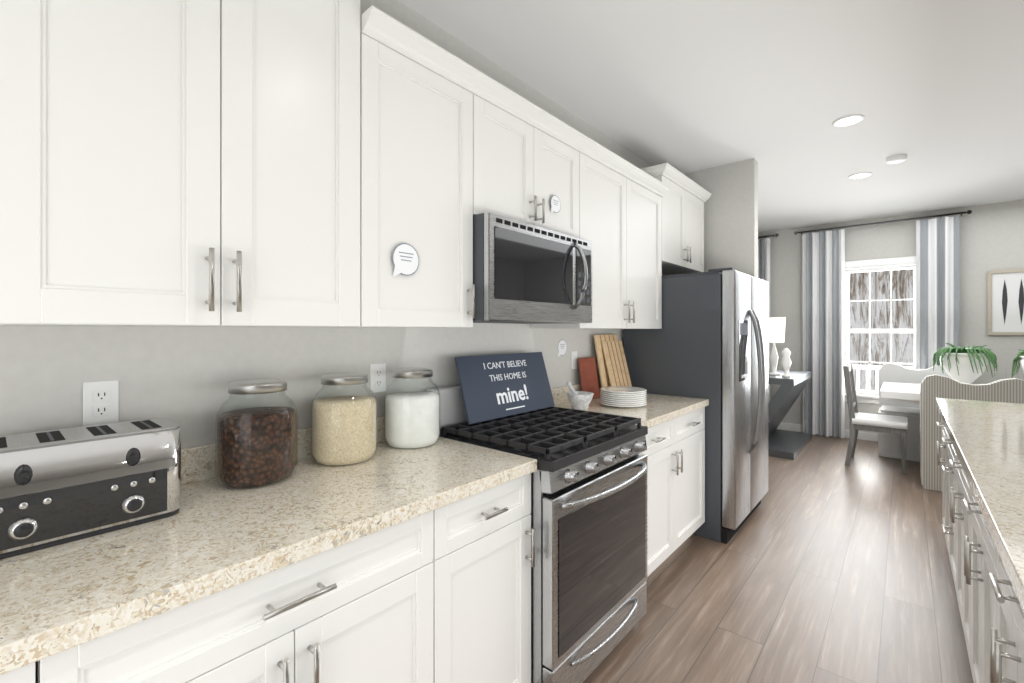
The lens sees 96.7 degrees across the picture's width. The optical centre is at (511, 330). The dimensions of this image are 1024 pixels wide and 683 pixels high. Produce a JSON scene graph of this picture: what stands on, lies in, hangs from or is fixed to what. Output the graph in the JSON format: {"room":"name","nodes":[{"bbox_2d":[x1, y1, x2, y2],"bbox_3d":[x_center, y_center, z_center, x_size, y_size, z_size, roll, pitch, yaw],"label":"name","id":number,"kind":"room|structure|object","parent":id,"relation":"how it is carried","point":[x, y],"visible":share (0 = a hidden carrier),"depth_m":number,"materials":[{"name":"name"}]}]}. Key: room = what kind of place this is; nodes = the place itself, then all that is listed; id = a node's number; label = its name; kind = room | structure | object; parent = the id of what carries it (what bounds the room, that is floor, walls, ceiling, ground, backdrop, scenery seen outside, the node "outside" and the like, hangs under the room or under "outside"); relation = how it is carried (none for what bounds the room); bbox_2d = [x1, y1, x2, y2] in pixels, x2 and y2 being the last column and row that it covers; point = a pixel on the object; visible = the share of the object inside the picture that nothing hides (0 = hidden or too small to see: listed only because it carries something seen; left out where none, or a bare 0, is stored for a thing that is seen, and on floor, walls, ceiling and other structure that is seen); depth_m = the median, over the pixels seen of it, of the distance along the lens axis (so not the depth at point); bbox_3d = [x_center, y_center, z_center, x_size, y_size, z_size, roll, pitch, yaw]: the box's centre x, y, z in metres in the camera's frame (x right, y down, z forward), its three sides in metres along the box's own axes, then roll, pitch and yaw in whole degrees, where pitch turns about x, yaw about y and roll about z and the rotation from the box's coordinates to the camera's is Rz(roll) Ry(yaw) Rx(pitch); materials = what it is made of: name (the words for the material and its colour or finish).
{"room":"kitchen","nodes":[
{"label":"kitchen","id":0,"kind":"room"},
{"bbox_2d":[0,0,667,448],"bbox_3d":[0.234,-0.010,2.836,0.150,2.740,10.000,0,0,41],"label":"wall","id":1,"kind":"structure","parent":0,"point":[182,376],"depth_m":1.46,"materials":[{"name":"paint"}]},
{"bbox_2d":[83,380,118,425],"bbox_3d":[-1.078,0.190,1.194,0.008,0.114,0.070,0,0,41],"label":"electrical outlet","id":2,"kind":"object","parent":1,"relation":"attached to","point":[100,402],"visible":1,"depth_m":1.19,"materials":[{"name":"white plastic"}]},
{"bbox_2d":[0,0,359,326],"bbox_3d":[-0.825,-0.546,1.215,0.360,1.068,0.761,0,0,41],"label":"upper cabinet","id":3,"kind":"object","parent":1,"relation":"attached to","point":[194,163],"visible":1,"depth_m":1.07,"materials":[{"name":"white wood"}]},
{"bbox_2d":[370,363,385,392],"bbox_3d":[-0.535,0.190,1.823,0.008,0.114,0.070,0,0,41],"label":"electrical outlet","id":4,"kind":"object","parent":1,"relation":"attached to","point":[377,377],"visible":1,"depth_m":1.82,"materials":[{"name":"white plastic"}]},
{"bbox_2d":[357,33,474,327],"bbox_3d":[-0.416,-0.469,1.688,0.360,0.914,0.482,0,0,41],"label":"upper cabinet","id":5,"kind":"object","parent":1,"relation":"attached to","point":[416,195],"visible":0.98,"depth_m":1.57,"materials":[{"name":"white wood"}]},
{"bbox_2d":[362,5,669,196],"bbox_3d":[0.309,-0.954,2.265,0.060,0.055,2.304,0,0,41],"label":"crown molding","id":6,"kind":"structure","parent":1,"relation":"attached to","point":[390,32],"depth_m":1.79,"materials":[{"name":"white wood"}]},
{"bbox_2d":[473,95,578,236],"bbox_3d":[-0.008,-0.691,2.161,0.360,0.471,0.763,0,0,41],"label":"upper cabinet","id":7,"kind":"object","parent":1,"relation":"attached to","point":[525,172],"visible":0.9,"depth_m":2.02,"materials":[{"name":"white wood"}]},
{"bbox_2d":[473,212,591,323],"bbox_3d":[0.036,-0.245,2.123,0.476,0.414,0.758,0,0,41],"label":"microwave","id":8,"kind":"object","parent":7,"relation":"attached to","point":[525,273],"visible":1,"depth_m":1.91,"materials":[{"name":"grey metal"}]},
{"bbox_2d":[558,339,566,356],"bbox_3d":[0.312,0.109,2.809,0.001,0.108,0.100,0,0,41],"label":"sign","id":9,"kind":"object","parent":1,"relation":"attached to","point":[562,347],"visible":1,"depth_m":2.81,"materials":[{"name":"grey"}]},
{"bbox_2d":[571,351,576,369],"bbox_3d":[0.399,0.190,2.905,0.008,0.114,0.070,0,0,41],"label":"electrical outlet","id":10,"kind":"object","parent":1,"relation":"attached to","point":[573,359],"visible":1,"depth_m":2.90,"materials":[{"name":"white plastic"}]},
{"bbox_2d":[531,152,661,328],"bbox_3d":[0.587,-0.469,2.850,0.360,0.914,1.052,0,0,41],"label":"upper cabinet","id":11,"kind":"object","parent":1,"relation":"attached to","point":[620,222],"visible":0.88,"depth_m":2.71,"materials":[{"name":"white wood"}]},
{"bbox_2d":[620,163,711,274],"bbox_3d":[1.209,-0.810,3.554,0.382,0.650,0.940,0,0,41],"label":"upper cabinet","id":12,"kind":"object","parent":1,"relation":"attached to","point":[682,231],"visible":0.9,"depth_m":3.45,"materials":[{"name":"white wood"}]},
{"bbox_2d":[399,0,1023,232],"bbox_3d":[2.211,-1.430,1.262,5.500,0.100,10.200,0,0,41],"label":"ceiling","id":13,"kind":"structure","parent":0,"point":[933,90],"depth_m":2.56,"materials":[{"name":"white paint"}]},
{"bbox_2d":[832,114,864,126],"bbox_3d":[2.205,-1.375,2.985,0.170,0.009,0.170,0,0,41],"label":"recessed light","id":14,"kind":"object","parent":13,"relation":"in","point":[848,121],"visible":0.94,"depth_m":2.97,"materials":[{"name":"white"}]},
{"bbox_2d":[848,172,871,178],"bbox_3d":[3.091,-1.375,4.042,0.170,0.009,0.170,0,0,41],"label":"recessed light","id":15,"kind":"object","parent":13,"relation":"in","point":[859,175],"visible":0.92,"depth_m":4.02,"materials":[{"name":"white"}]},
{"bbox_2d":[886,154,906,163],"bbox_3d":[3.059,-1.362,3.622,0.130,0.036,0.130,0,0,41],"label":"smoke detector","id":16,"kind":"object","parent":13,"relation":"attached to","point":[898,158],"visible":1,"depth_m":3.59,"materials":[{"name":"white plastic"}]},
{"bbox_2d":[670,158,757,277],"bbox_3d":[1.717,-0.010,3.911,0.690,2.740,0.115,0,0,41],"label":"wall","id":17,"kind":"structure","parent":0,"point":[731,221],"depth_m":3.75,"materials":[{"name":"paint"}]},
{"bbox_2d":[583,429,972,682],"bbox_3d":[2.211,1.410,1.262,5.500,0.100,10.200,0,0,41],"label":"floor","id":18,"kind":"structure","parent":0,"point":[824,564],"depth_m":2.36,"materials":[{"name":"brown wood"}]},
{"bbox_2d":[0,662,34,682],"bbox_3d":[-1.192,0.923,0.567,0.650,0.874,0.800,0,0,41],"label":"base cabinet","id":19,"kind":"object","parent":18,"relation":"on","point":[25,674],"depth_m":0.67,"materials":[{"name":"white wood"}]},
{"bbox_2d":[0,416,536,674],"bbox_3d":[-0.806,0.415,1.024,0.637,0.140,1.998,0,0,41],"label":"countertop","id":20,"kind":"structure","parent":19,"relation":"on","point":[212,536],"depth_m":0.98,"materials":[{"name":"stone"}]},
{"bbox_2d":[0,418,180,559],"bbox_3d":[-0.977,0.338,1.022,0.202,0.213,0.365,0,0,41],"label":"toaster","id":21,"kind":"object","parent":20,"relation":"on","point":[61,486],"visible":1,"depth_m":0.98,"materials":[{"name":"silver metal"}]},
{"bbox_2d":[215,379,297,489],"bbox_3d":[-0.760,0.297,1.363,0.216,0.293,0.216,0,0,41],"label":"jar","id":22,"kind":"object","parent":20,"relation":"on","point":[256,447],"visible":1,"depth_m":1.29,"materials":[{"name":"clear glass"}]},
{"bbox_2d":[311,372,376,466],"bbox_3d":[-0.579,0.297,1.576,0.216,0.293,0.216,0,0,41],"label":"jar","id":23,"kind":"object","parent":20,"relation":"on","point":[343,431],"visible":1,"depth_m":1.50,"materials":[{"name":"clear glass"}]},
{"bbox_2d":[384,368,439,449],"bbox_3d":[-0.391,0.297,1.791,0.216,0.293,0.216,0,0,41],"label":"jar","id":24,"kind":"object","parent":20,"relation":"on","point":[411,420],"visible":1,"depth_m":1.71,"materials":[{"name":"clear glass"}]},
{"bbox_2d":[35,511,432,682],"bbox_3d":[-0.681,0.923,1.160,0.650,0.874,0.759,0,0,41],"label":"base cabinet","id":25,"kind":"object","parent":18,"relation":"on","point":[359,610],"visible":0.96,"depth_m":0.98,"materials":[{"name":"white wood"}]},
{"bbox_2d":[433,473,534,682],"bbox_3d":[-0.290,0.923,1.612,0.650,0.874,0.431,0,0,41],"label":"base cabinet","id":26,"kind":"object","parent":18,"relation":"on","point":[482,559],"visible":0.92,"depth_m":1.42,"materials":[{"name":"white wood"}]},
{"bbox_2d":[426,385,647,682],"bbox_3d":[0.156,0.807,2.020,0.749,1.105,0.758,0,0,41],"label":"range","id":27,"kind":"object","parent":18,"relation":"on","point":[589,525],"visible":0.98,"depth_m":1.75,"materials":[{"name":"silver metal"}]},
{"bbox_2d":[455,352,554,424],"bbox_3d":[-0.013,0.261,2.225,0.098,0.290,0.630,0,0,41],"label":"sign board","id":28,"kind":"object","parent":27,"relation":"on","point":[497,386],"visible":1,"depth_m":2.18,"materials":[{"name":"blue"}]},
{"bbox_2d":[640,407,704,576],"bbox_3d":[0.697,0.923,2.756,0.650,0.874,1.052,0,0,41],"label":"base cabinet","id":29,"kind":"object","parent":18,"relation":"on","point":[674,452],"visible":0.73,"depth_m":2.56,"materials":[{"name":"white wood"}]},
{"bbox_2d":[551,381,708,427],"bbox_3d":[0.692,0.415,2.760,0.637,0.140,1.056,0,0,41],"label":"countertop","id":30,"kind":"structure","parent":29,"relation":"on","point":[657,409],"depth_m":2.67,"materials":[{"name":"stone"}]},
{"bbox_2d":[566,381,592,409],"bbox_3d":[0.386,0.365,2.591,0.152,0.159,0.155,0,0,41],"label":"mortar","id":31,"kind":"object","parent":30,"relation":"on","point":[579,400],"visible":1,"depth_m":2.55,"materials":[{"name":"stone"}]},
{"bbox_2d":[578,334,631,398],"bbox_3d":[0.634,0.236,3.039,0.132,0.416,0.520,0,0,41],"label":"cutting boards","id":32,"kind":"object","parent":30,"relation":"on","point":[612,365],"visible":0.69,"depth_m":3.04,"materials":[{"name":"brown wood"}]},
{"bbox_2d":[600,386,646,406],"bbox_3d":[0.659,0.395,2.701,0.272,0.098,0.272,0,0,41],"label":"plates","id":33,"kind":"object","parent":30,"relation":"on","point":[620,396],"visible":1,"depth_m":2.61,"materials":[{"name":"white ceramic"}]},
{"bbox_2d":[624,267,767,543],"bbox_3d":[1.446,0.478,3.434,0.843,1.763,0.930,0,0,41],"label":"fridge","id":34,"kind":"object","parent":18,"relation":"on","point":[709,340],"visible":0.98,"depth_m":3.02,"materials":[{"name":"grey metal"}]},
{"bbox_2d":[768,369,811,459],"bbox_3d":[3.132,0.935,5.421,0.580,0.850,1.200,0,0,41],"label":"console table","id":35,"kind":"object","parent":18,"relation":"on","point":[790,445],"visible":0.54,"depth_m":5.11,"materials":[{"name":"grey wood"}]},
{"bbox_2d":[768,317,785,374],"bbox_3d":[3.024,0.179,5.250,0.230,0.660,0.230,0,0,41],"label":"lamp","id":36,"kind":"object","parent":35,"relation":"on","point":[776,329],"visible":0.85,"depth_m":5.17,"materials":[{"name":"white ceramic"}]},
{"bbox_2d":[781,348,790,377],"bbox_3d":[2.995,0.349,4.971,0.100,0.320,0.097,0,0,41],"label":"sculpture","id":37,"kind":"object","parent":35,"relation":"on","point":[786,361],"visible":1,"depth_m":4.94,"materials":[{"name":"white ceramic"}]},
{"bbox_2d":[843,364,907,474],"bbox_3d":[3.670,0.860,4.599,0.492,1.000,0.460,0,0,41],"label":"wood chair","id":38,"kind":"object","parent":18,"relation":"on","point":[891,424],"visible":1,"depth_m":4.53,"materials":[{"name":"white fabric"}]},
{"bbox_2d":[880,382,919,403],"bbox_3d":[4.612,0.968,4.090,2.000,0.785,0.980,0,0,41],"label":"dining table","id":39,"kind":"object","parent":18,"relation":"on","point":[907,393],"visible":0.15,"depth_m":4.35,"materials":[{"name":"white wood"}]},
{"bbox_2d":[933,343,997,383],"bbox_3d":[4.345,0.347,4.376,0.444,0.453,0.439,0,0,41],"label":"plant","id":40,"kind":"object","parent":39,"relation":"on","point":[966,364],"visible":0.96,"depth_m":4.28,"materials":[{"name":"green plant"}]},
{"bbox_2d":[1011,349,1023,377],"bbox_3d":[4.777,0.360,4.066,0.426,0.429,0.426,0,0,41],"label":"plant","id":41,"kind":"object","parent":39,"relation":"on","point":[1019,358],"visible":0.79,"depth_m":4.21,"materials":[{"name":"green plant"}]},
{"bbox_2d":[878,363,951,461],"bbox_3d":[4.400,0.866,4.946,0.664,0.981,0.619,0,0,41],"label":"chair","id":42,"kind":"object","parent":18,"relation":"on","point":[889,445],"visible":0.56,"depth_m":4.91,"materials":[{"name":"white fabric"}]},
{"bbox_2d":[936,420,943,533],"bbox_3d":[2.814,0.923,2.518,0.622,0.874,0.611,0,0,41],"label":"base cabinet","id":43,"kind":"object","parent":18,"relation":"on","point":[939,445],"depth_m":2.86,"materials":[{"name":"white wood"}]},
{"bbox_2d":[944,425,951,569],"bbox_3d":[2.464,0.923,2.113,0.622,0.874,0.580,0,0,41],"label":"base cabinet","id":44,"kind":"object","parent":18,"relation":"on","point":[947,441],"depth_m":2.53,"materials":[{"name":"white wood"}]},
{"bbox_2d":[952,443,963,630],"bbox_3d":[2.094,0.923,1.685,0.622,0.874,0.670,0,0,41],"label":"base cabinet","id":45,"kind":"object","parent":18,"relation":"on","point":[957,469],"depth_m":2.08,"materials":[{"name":"white wood"}]},
{"bbox_2d":[919,374,1023,491],"bbox_3d":[3.952,0.866,3.921,0.664,0.981,0.619,0,0,41],"label":"striped chair","id":46,"kind":"object","parent":18,"relation":"on","point":[933,387],"visible":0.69,"depth_m":3.84,"materials":[{"name":"fabric"}]},
{"bbox_2d":[964,472,987,682],"bbox_3d":[1.716,0.923,1.246,0.622,0.874,0.731,0,0,41],"label":"base cabinet","id":47,"kind":"object","parent":18,"relation":"on","point":[975,526],"depth_m":1.53,"materials":[{"name":"white wood"}]},
{"bbox_2d":[936,398,1023,611],"bbox_3d":[1.427,0.463,0.671,0.975,0.045,5.280,0,0,41],"label":"countertop","id":48,"kind":"structure","parent":47,"relation":"on","point":[987,438],"depth_m":1.52,"materials":[{"name":"stone"}]},
{"bbox_2d":[988,529,1023,682],"bbox_3d":[1.337,0.923,0.808,0.622,0.874,0.670,0,0,41],"label":"base cabinet","id":49,"kind":"object","parent":18,"relation":"on","point":[991,613],"depth_m":1.04,"materials":[{"name":"white wood"}]},
{"bbox_2d":[758,200,1023,432],"bbox_3d":[5.420,-0.010,4.865,5.050,2.740,0.150,0,0,41],"label":"wall","id":50,"kind":"structure","parent":0,"point":[991,236],"depth_m":5.27,"materials":[{"name":"paint"}]},
{"bbox_2d":[777,422,877,441],"bbox_3d":[5.367,1.310,4.803,5.050,0.100,0.014,0,0,41],"label":"baseboard","id":51,"kind":"structure","parent":50,"relation":"attached to","point":[868,436],"depth_m":5.77,"materials":[{"name":"white wood"}]},
{"bbox_2d":[758,210,971,237],"bbox_3d":[4.232,-1.295,5.697,2.145,0.048,0.142,0,0,41],"label":"curtain rod","id":52,"kind":"object","parent":50,"relation":"attached to","point":[961,213],"visible":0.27,"depth_m":5.47,"materials":[{"name":"black metal"}]},
{"bbox_2d":[758,238,769,403],"bbox_3d":[3.463,0.039,6.294,0.180,2.618,0.094,0,0,41],"label":"curtain","id":53,"kind":"object","parent":52,"relation":"hanging from","point":[763,258],"visible":0.21,"depth_m":6.26,"materials":[{"name":"grey fabric"}]},
{"bbox_2d":[802,229,844,437],"bbox_3d":[3.992,0.039,5.843,0.450,2.618,0.098,0,0,41],"label":"curtain","id":54,"kind":"object","parent":52,"relation":"hanging from","point":[823,261],"visible":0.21,"depth_m":5.83,"materials":[{"name":"grey fabric"}]},
{"bbox_2d":[916,215,959,369],"bbox_3d":[4.805,0.039,5.140,0.360,2.618,0.096,0,0,41],"label":"curtain","id":55,"kind":"object","parent":52,"relation":"hanging from","point":[937,283],"visible":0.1,"depth_m":5.14,"materials":[{"name":"white fabric"}]},
{"bbox_2d":[845,256,915,403],"bbox_3d":[4.520,0.013,5.590,0.930,1.775,0.170,0,0,41],"label":"window","id":56,"kind":"structure","parent":50,"relation":"in","point":[886,264],"depth_m":5.62,"materials":[{"name":"white wood"}]},
{"bbox_2d":[987,269,1023,334],"bbox_3d":[5.373,-0.300,4.788,0.520,0.700,0.028,0,0,41],"label":"framed art","id":57,"kind":"object","parent":50,"relation":"attached to","point":[1005,302],"visible":0.98,"depth_m":4.87,"materials":[{"name":"beige"}]},
{"label":"outside","id":58,"kind":"structure","parent":0,"visible":0},
{"bbox_2d":[849,269,913,390],"bbox_3d":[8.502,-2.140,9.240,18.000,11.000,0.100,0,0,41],"label":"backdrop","id":59,"kind":"structure","parent":58,"point":[902,315],"depth_m":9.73,"materials":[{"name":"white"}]},
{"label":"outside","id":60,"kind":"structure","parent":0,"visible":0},
{"bbox_2d":[853,365,913,390],"bbox_3d":[5.271,1.185,6.250,6.015,1.450,1.650,0,0,41],"label":"rail","id":61,"kind":"object","parent":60,"point":[866,367],"depth_m":7.03,"materials":[{"name":"white wood"}]}
]}

